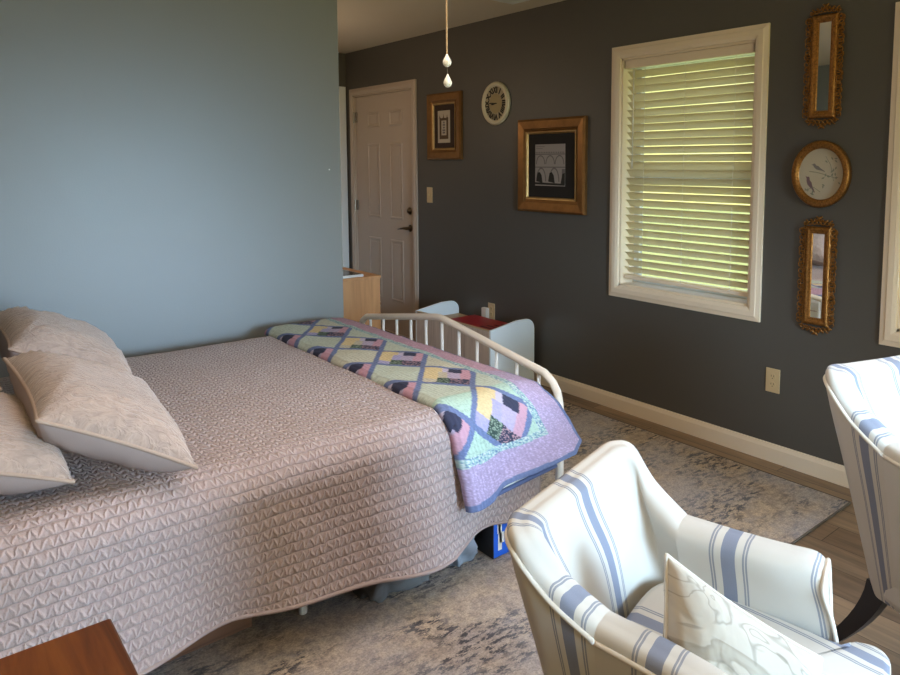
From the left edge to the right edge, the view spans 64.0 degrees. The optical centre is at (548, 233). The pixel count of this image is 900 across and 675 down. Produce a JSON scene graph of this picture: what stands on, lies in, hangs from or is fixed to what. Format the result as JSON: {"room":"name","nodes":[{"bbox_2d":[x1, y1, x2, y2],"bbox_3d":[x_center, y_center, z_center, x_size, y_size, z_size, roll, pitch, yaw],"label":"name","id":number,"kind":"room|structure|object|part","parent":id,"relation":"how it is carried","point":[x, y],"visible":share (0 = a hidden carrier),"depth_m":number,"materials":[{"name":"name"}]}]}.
{"room":"bedroom","nodes":[
{"label":"bedroom","id":0,"kind":"room"},
{"bbox_2d":[0,0,343,377],"bbox_3d":[-2.065,-0.098,3.108,2.426,2.438,0.120,-5,7,-43],"label":"wall partition","id":1,"kind":"structure","parent":0,"point":[167,183],"depth_m":3.30,"materials":[{"name":"paint"}]},
{"bbox_2d":[338,53,349,267],"bbox_3d":[-3.217,-0.310,5.329,3.967,2.438,0.100,-5,7,-43],"label":"wall","id":2,"kind":"structure","parent":0,"point":[341,56],"depth_m":6.41,"materials":[{"name":"paint"}]},
{"bbox_2d":[339,86,348,267],"bbox_3d":[-2.206,-0.235,6.196,0.976,2.140,0.018,-5,7,-43],"label":"door","id":3,"kind":"structure","parent":2,"relation":"in","point":[342,90],"depth_m":6.47,"materials":[{"name":"white paint"}]},
{"bbox_2d":[337,0,564,53],"bbox_3d":[-0.238,-1.251,2.017,3.967,0.080,8.850,-5,7,-43],"label":"ceiling","id":4,"kind":"structure","parent":0,"point":[362,24],"depth_m":4.81,"materials":[{"name":"paint"}]},
{"bbox_2d":[443,0,451,87],"bbox_3d":[-0.288,-0.811,1.989,0.060,0.791,0.060,-5,7,-43],"label":"pull cord","id":5,"kind":"object","parent":4,"relation":"hanging from","point":[447,82],"visible":1,"depth_m":2.01,"materials":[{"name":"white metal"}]},
{"bbox_3d":[-0.289,-0.493,2.018,0.025,0.038,0.025,-5,7,-43],"label":"teardrop pull","id":6,"kind":"part","parent":5,"relation":"part of","materials":[{"name":"beige"}]},
{"bbox_3d":[-0.287,-0.855,1.984,0.004,0.703,0.004,-2,6,-20],"label":"cord","id":7,"kind":"part","parent":5,"relation":"part of","materials":[{"name":"beige fabric"}]},
{"bbox_3d":[-0.288,-0.436,2.025,0.025,0.038,0.025,-5,7,-43],"label":"teardrop pull","id":8,"kind":"part","parent":5,"relation":"part of","materials":[{"name":"beige"}]},
{"bbox_2d":[493,0,528,3],"bbox_3d":[-0.231,-1.402,4.193,0.300,0.018,0.300,-5,7,-43],"label":"recessed light","id":9,"kind":"object","parent":4,"relation":"in","point":[503,1],"visible":1,"depth_m":4.32,"materials":[{"name":"white paint"}]},
{"bbox_2d":[345,0,899,465],"bbox_3d":[1.151,-0.108,3.422,0.160,2.438,8.650,-5,7,-43],"label":"wall","id":10,"kind":"structure","parent":0,"point":[476,247],"depth_m":4.05,"materials":[{"name":"paint"}]},
{"bbox_2d":[349,79,418,340],"bbox_3d":[-1.377,-0.208,6.120,0.208,2.110,1.096,-5,7,-43],"label":"door","id":11,"kind":"structure","parent":10,"relation":"in","point":[383,117],"depth_m":6.04,"materials":[{"name":"paint"}]},
{"bbox_3d":[-1.397,-0.239,6.068,0.007,1.610,0.573,-5,7,-43],"label":"raised panel","id":12,"kind":"part","parent":11,"relation":"part of","materials":[{"name":"paint"}]},
{"bbox_3d":[-1.182,-0.048,5.813,0.060,0.060,0.148,-5,7,-43],"label":"lever handle","id":13,"kind":"part","parent":11,"relation":"part of","materials":[{"name":"brown metal"}]},
{"bbox_2d":[427,187,432,202],"bbox_3d":[-0.935,-0.303,5.534,0.020,0.120,0.074,-5,7,-43],"label":"light switch","id":14,"kind":"object","parent":10,"relation":"attached to","point":[429,189],"visible":1,"depth_m":5.53,"materials":[{"name":"beige plastic"}]},
{"bbox_2d":[427,90,462,159],"bbox_3d":[-0.786,-0.806,5.326,0.026,0.496,0.444,-5,7,-43],"label":"picture frame","id":15,"kind":"object","parent":10,"relation":"attached to","point":[444,110],"visible":1,"depth_m":5.31,"materials":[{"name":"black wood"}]},
{"bbox_2d":[438,110,449,142],"bbox_3d":[-0.788,-0.805,5.335,0.001,0.240,0.160,-5,7,-43],"label":"print","id":16,"kind":"object","parent":15,"relation":"attached to","point":[443,115],"depth_m":5.33,"materials":[{"name":"beige paper"}]},
{"bbox_2d":[488,302,494,319],"bbox_3d":[-0.409,0.549,5.047,0.007,0.118,0.074,-5,7,-43],"label":"wall outlet","id":17,"kind":"object","parent":10,"relation":"attached to","point":[491,306],"visible":0.84,"depth_m":5.04,"materials":[{"name":"beige plastic"}]},
{"bbox_2d":[481,307,488,317],"bbox_3d":[-0.452,0.567,5.073,0.038,0.085,0.052,-5,7,-43],"label":"plug adapter","id":18,"kind":"object","parent":17,"relation":"attached to","point":[484,310],"visible":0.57,"depth_m":5.05,"materials":[{"name":"white plastic"}]},
{"bbox_2d":[482,81,510,124],"bbox_3d":[-0.366,-0.892,4.861,0.028,0.296,0.296,-5,7,-43],"label":"wall clock","id":19,"kind":"object","parent":10,"relation":"attached to","point":[496,101],"visible":1,"depth_m":4.85,"materials":[{"name":"beige"}]},
{"bbox_2d":[518,116,587,214],"bbox_3d":[0.009,-0.431,4.493,0.030,0.596,0.624,-5,7,-43],"label":"picture frame","id":20,"kind":"object","parent":10,"relation":"attached to","point":[552,152],"visible":1,"depth_m":4.47,"materials":[{"name":"gold"}]},
{"bbox_2d":[535,144,564,185],"bbox_3d":[0.006,-0.436,4.505,0.001,0.264,0.278,-5,7,-43],"label":"print","id":21,"kind":"object","parent":20,"relation":"attached to","point":[549,158],"depth_m":4.50,"materials":[{"name":"grey paper"}]},
{"bbox_2d":[609,23,770,321],"bbox_3d":[0.753,-0.321,3.821,0.180,1.430,0.992,-5,7,-43],"label":"window","id":22,"kind":"structure","parent":10,"relation":"in","point":[748,308],"depth_m":3.77,"materials":[{"name":"beige paint"}]},
{"bbox_2d":[624,43,754,296],"bbox_3d":[0.730,-0.334,3.797,0.074,1.242,0.830,-5,7,-43],"label":"window blind","id":23,"kind":"object","parent":22,"relation":"attached to","point":[643,166],"visible":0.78,"depth_m":3.77,"materials":[{"name":"beige paint"}]},
{"bbox_3d":[0.732,0.273,3.858,0.052,0.023,0.812,-5,7,-43],"label":"rail","id":24,"kind":"part","parent":23,"relation":"part of","materials":[{"name":"beige paint"}]},
{"bbox_3d":[0.797,-0.324,3.861,0.030,1.274,0.836,-5,7,-43],"label":"sash","id":25,"kind":"part","parent":22,"relation":"part of","materials":[{"name":"white paint"}]},
{"bbox_2d":[534,372,849,488],"bbox_3d":[1.481,1.108,3.041,0.014,0.090,7.472,-5,7,-43],"label":"baseboard","id":26,"kind":"structure","parent":10,"relation":"attached to","point":[814,466],"depth_m":3.71,"materials":[{"name":"beige paint"}]},
{"bbox_2d":[765,367,779,393],"bbox_3d":[1.083,0.710,3.443,0.007,0.118,0.074,-5,7,-43],"label":"wall outlet","id":27,"kind":"object","parent":10,"relation":"attached to","point":[772,375],"visible":1,"depth_m":3.44,"materials":[{"name":"beige plastic"}]},
{"bbox_2d":[769,381,774,387],"bbox_3d":[1.082,0.729,3.443,0.003,0.032,0.033,-5,7,-43],"label":"socket","id":28,"kind":"object","parent":27,"relation":"attached to","point":[771,383],"depth_m":3.44,"materials":[{"name":"beige plastic"}]},
{"bbox_2d":[769,373,775,379],"bbox_3d":[1.082,0.690,3.439,0.003,0.032,0.033,-5,7,-43],"label":"socket","id":29,"kind":"object","parent":27,"relation":"attached to","point":[772,376],"depth_m":3.44,"materials":[{"name":"beige plastic"}]},
{"bbox_2d":[796,216,837,335],"bbox_3d":[1.220,0.192,3.237,0.020,0.548,0.186,-5,7,-43],"label":"gilt mirror","id":30,"kind":"object","parent":10,"relation":"attached to","point":[816,276],"visible":1,"depth_m":3.24,"materials":[{"name":"gold mirror"}]},
{"bbox_2d":[810,234,824,318],"bbox_3d":[1.225,0.192,3.241,0.006,0.396,0.064,-5,7,-43],"label":"mirror glass","id":31,"kind":"object","parent":30,"relation":"attached to","point":[817,241],"depth_m":3.24,"materials":[{"name":"white"}]},
{"bbox_3d":[1.220,0.192,3.237,0.020,0.452,0.120,-5,7,-43],"label":"frame","id":32,"kind":"part","parent":30,"relation":"part of","materials":[{"name":"gold metal"}]},
{"bbox_2d":[791,140,851,207],"bbox_3d":[1.218,-0.269,3.191,0.036,0.301,0.274,-5,7,-43],"label":"picture","id":33,"kind":"object","parent":10,"relation":"attached to","point":[821,175],"visible":1,"depth_m":3.19,"materials":[{"name":"beige"}]},
{"bbox_2d":[799,148,842,199],"bbox_3d":[1.225,-0.269,3.198,0.009,0.233,0.212,-5,7,-43],"label":"print","id":34,"kind":"object","parent":33,"relation":"attached to","point":[820,169],"depth_m":3.19,"materials":[{"name":"beige paper"}]},
{"bbox_2d":[802,3,845,128],"bbox_3d":[1.220,-0.743,3.157,0.020,0.548,0.186,-5,7,-43],"label":"gilt mirror","id":35,"kind":"object","parent":10,"relation":"attached to","point":[822,102],"visible":1,"depth_m":3.16,"materials":[{"name":"gold mirror"}]},
{"bbox_2d":[816,22,830,110],"bbox_3d":[1.224,-0.744,3.161,0.006,0.396,0.064,-5,7,-43],"label":"mirror glass","id":36,"kind":"object","parent":35,"relation":"attached to","point":[823,29],"depth_m":3.16,"materials":[{"name":"grey"}]},
{"bbox_3d":[1.220,-0.743,3.157,0.020,0.452,0.120,-5,7,-43],"label":"frame","id":37,"kind":"part","parent":35,"relation":"part of","materials":[{"name":"gold metal"}]},
{"bbox_2d":[879,2,899,347],"bbox_3d":[1.816,-0.208,2.677,0.180,1.430,0.992,-5,7,-43],"label":"window","id":38,"kind":"structure","parent":10,"relation":"in","point":[889,330],"depth_m":2.97,"materials":[{"name":"beige paint"}]},
{"bbox_2d":[541,385,899,674],"bbox_3d":[-0.253,1.256,2.250,3.967,0.080,8.850,-5,7,-43],"label":"floor","id":39,"kind":"structure","parent":0,"point":[838,539],"depth_m":2.73,"materials":[{"name":"wood"}]},
{"bbox_2d":[0,619,137,674],"bbox_3d":[-0.777,1.007,0.894,0.512,0.660,0.452,-5,7,-43],"label":"nightstand","id":40,"kind":"object","parent":39,"relation":"on","point":[98,648],"visible":1,"depth_m":1.10,"materials":[{"name":"brown wood"}]},
{"bbox_2d":[343,267,380,328],"bbox_3d":[-1.505,0.625,4.433,0.817,0.760,0.490,-5,7,-43],"label":"base cabinet","id":41,"kind":"object","parent":39,"relation":"on","point":[361,295],"depth_m":4.41,"materials":[{"name":"brown wood"}]},
{"bbox_3d":[-1.510,0.257,4.378,0.580,0.018,0.430,-5,7,-43],"label":"flat panel","id":42,"kind":"part","parent":41,"relation":"part of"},
{"bbox_2d":[298,313,563,614],"bbox_3d":[-1.332,0.555,2.619,2.278,1.236,1.658,-5,7,-43],"label":"bed","id":43,"kind":"object","parent":39,"relation":"on","point":[559,470],"visible":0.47,"depth_m":3.17,"materials":[{"name":"beige metal"}]},
{"bbox_3d":[-0.781,1.069,2.247,0.026,0.272,0.027,-5,7,-43],"label":"leg","id":44,"kind":"part","parent":43,"relation":"part of","materials":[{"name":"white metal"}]},
{"bbox_3d":[-0.509,0.744,3.402,0.032,0.724,1.658,-5,7,-43],"label":"foot rail","id":45,"kind":"part","parent":43,"relation":"part of","materials":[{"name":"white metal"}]},
{"bbox_3d":[-1.299,0.718,2.579,2.100,0.270,1.490,-5,7,-43],"label":"mattress","id":46,"kind":"object","parent":43,"relation":"on","visible":0},
{"bbox_2d":[0,336,540,674],"bbox_3d":[-1.217,0.816,2.588,1.982,0.498,1.661,-5,7,-43],"label":"coverlet","id":47,"kind":"object","parent":46,"relation":"on","point":[279,512],"visible":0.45,"depth_m":2.01,"materials":[{"name":"beige fabric"}]},
{"bbox_2d":[0,392,74,494],"bbox_3d":[-1.430,0.488,1.730,0.393,0.277,0.488,-5,7,-43],"label":"bed pillow","id":48,"kind":"object","parent":47,"relation":"on","point":[28,464],"visible":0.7,"depth_m":1.69,"materials":[{"name":"fabric"}]},
{"bbox_3d":[-1.430,0.500,1.731,0.385,0.252,0.480,-5,7,-43],"label":"panel","id":49,"kind":"part","parent":48,"relation":"part of","materials":[{"name":"fabric"}]},
{"bbox_2d":[0,306,131,373],"bbox_3d":[-1.718,0.416,2.502,0.353,0.290,0.617,-5,7,-43],"label":"bed pillow","id":50,"kind":"object","parent":47,"relation":"on","point":[24,329],"visible":0.61,"depth_m":2.41,"materials":[{"name":"fabric"}]},
{"bbox_3d":[-1.719,0.436,2.504,0.345,0.250,0.610,-5,7,-43],"label":"panel","id":51,"kind":"part","parent":50,"relation":"part of","materials":[{"name":"fabric"}]},
{"bbox_2d":[2,350,198,472],"bbox_3d":[-1.206,0.470,1.896,0.338,0.283,0.548,-5,7,-43],"label":"bed pillow","id":52,"kind":"object","parent":47,"relation":"on","point":[93,410],"visible":0.98,"depth_m":1.80,"materials":[{"name":"fabric"}]},
{"bbox_2d":[264,318,581,512],"bbox_3d":[-0.607,0.677,3.114,0.634,0.361,1.644,-5,7,-43],"label":"patchwork quilt","id":53,"kind":"object","parent":47,"relation":"on","point":[505,431],"visible":0.98,"depth_m":2.59,"materials":[{"name":"multicoloured fabric"}]},
{"bbox_2d":[416,301,533,380],"bbox_3d":[-0.522,0.744,4.859,0.367,0.437,0.860,-5,7,-43],"label":"storage bench","id":54,"kind":"object","parent":39,"relation":"on","point":[517,336],"visible":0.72,"depth_m":4.61,"materials":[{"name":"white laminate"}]},
{"bbox_3d":[-0.807,0.713,5.167,0.365,0.437,0.018,-5,7,-43],"label":"panel","id":55,"kind":"part","parent":54,"relation":"part of","materials":[{"name":"white laminate"}]},
{"bbox_2d":[451,315,506,329],"bbox_3d":[-0.428,0.617,4.810,0.250,0.022,0.580,-5,7,-43],"label":"book","id":56,"kind":"object","parent":54,"relation":"on","point":[475,320],"visible":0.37,"depth_m":4.87,"materials":[{"name":"red paper"}]},
{"bbox_3d":[-0.235,0.774,4.552,0.365,0.437,0.018,-5,7,-43],"label":"panel","id":57,"kind":"part","parent":54,"relation":"part of","materials":[{"name":"white laminate"}]},
{"bbox_2d":[145,401,851,674],"bbox_3d":[-0.417,1.149,2.908,2.676,0.010,2.138,-5,7,-43],"label":"area rug","id":58,"kind":"object","parent":39,"relation":"on","point":[471,618],"visible":0.3,"depth_m":2.26,"materials":[{"name":"beige carpet"}]},
{"bbox_2d":[164,617,251,663],"bbox_3d":[-1.312,1.138,2.157,0.620,0.140,0.510,-5,7,-43],"label":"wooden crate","id":59,"kind":"object","parent":58,"relation":"on","point":[234,627],"visible":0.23,"depth_m":2.12,"materials":[{"name":"brown wood"}]},
{"bbox_2d":[352,574,429,603],"bbox_3d":[-0.600,1.075,2.499,0.367,0.212,0.449,-5,7,-43],"label":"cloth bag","id":60,"kind":"object","parent":58,"relation":"on","point":[378,593],"visible":0.05,"depth_m":2.32,"materials":[{"name":"grey fabric"}]},
{"bbox_2d":[450,536,477,566],"bbox_3d":[-0.409,1.069,2.645,0.140,0.198,0.390,-5,7,-43],"label":"plastic bag","id":61,"kind":"object","parent":58,"relation":"on","point":[470,551],"visible":0.09,"depth_m":2.53,"materials":[{"name":"grey"}]},
{"bbox_2d":[474,521,508,558],"bbox_3d":[-0.218,1.081,2.784,0.278,0.150,0.352,-5,7,-43],"label":"carton","id":62,"kind":"object","parent":58,"relation":"on","point":[490,541],"visible":0.21,"depth_m":2.59,"materials":[{"name":"blue cardboard"}]},
{"bbox_2d":[504,440,890,674],"bbox_3d":[0.300,0.913,1.411,0.660,0.765,0.610,3,6,30],"label":"armchair","id":63,"kind":"object","parent":39,"relation":"on","point":[587,551],"visible":0.94,"depth_m":1.49,"materials":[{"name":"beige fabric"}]},
{"bbox_3d":[0.120,0.800,1.507,0.230,0.560,0.535,3,6,30],"label":"backrest","id":64,"kind":"part","parent":63,"relation":"part of","materials":[{"name":"white fabric"}]},
{"bbox_3d":[0.232,0.900,1.187,0.353,0.421,0.098,5,7,40],"label":"arm","id":65,"kind":"part","parent":63,"relation":"part of"},
{"bbox_2d":[663,553,823,674],"bbox_3d":[0.347,0.843,1.277,0.338,0.488,0.212,0,5,1],"label":"throw pillow","id":66,"kind":"object","parent":63,"relation":"on","point":[699,619],"visible":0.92,"depth_m":1.26,"materials":[{"name":"white fabric"}]},
{"bbox_3d":[0.347,0.841,1.296,0.336,0.480,0.173,0,5,-1],"label":"panel","id":67,"kind":"part","parent":66,"relation":"part of","materials":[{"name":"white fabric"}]},
{"bbox_3d":[0.460,0.866,1.577,0.353,0.421,0.098,2,6,20],"label":"arm","id":68,"kind":"part","parent":63,"relation":"part of"},
{"bbox_2d":[626,582,889,674],"bbox_3d":[0.373,0.901,1.368,0.489,0.195,0.550,3,6,30],"label":"seat cushion","id":69,"kind":"object","parent":63,"relation":"on","point":[812,626],"depth_m":1.49,"materials":[{"name":"white fabric"}]},
{"bbox_2d":[823,355,899,641],"bbox_3d":[1.183,0.827,1.899,0.684,0.857,0.739,-2,6,-26],"label":"armchair","id":70,"kind":"object","parent":39,"relation":"on","point":[864,396],"visible":1,"depth_m":1.97,"materials":[{"name":"beige fabric"}]},
{"bbox_3d":[0.888,1.108,2.065,0.056,0.263,0.214,-4,7,-38],"label":"leg","id":71,"kind":"part","parent":70,"relation":"part of","materials":[{"name":"black paint"}]},
{"bbox_3d":[0.980,0.804,1.732,0.110,0.471,0.395,-1,5,-15],"label":"arm","id":72,"kind":"part","parent":70,"relation":"part of"},
{"bbox_3d":[1.205,0.940,1.861,0.553,0.179,0.442,-2,6,-26],"label":"seat frame","id":73,"kind":"part","parent":70,"relation":"part of","materials":[{"name":"beige fabric"}]},
{"label":"outside","id":74,"kind":"structure","parent":0,"visible":0},
{"bbox_2d":[642,207,749,289],"bbox_3d":[10.159,0.774,13.629,26.733,0.100,46.000,-5,7,-43],"label":"ground","id":75,"kind":"structure","parent":74,"point":[652,253],"depth_m":17.00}
]}

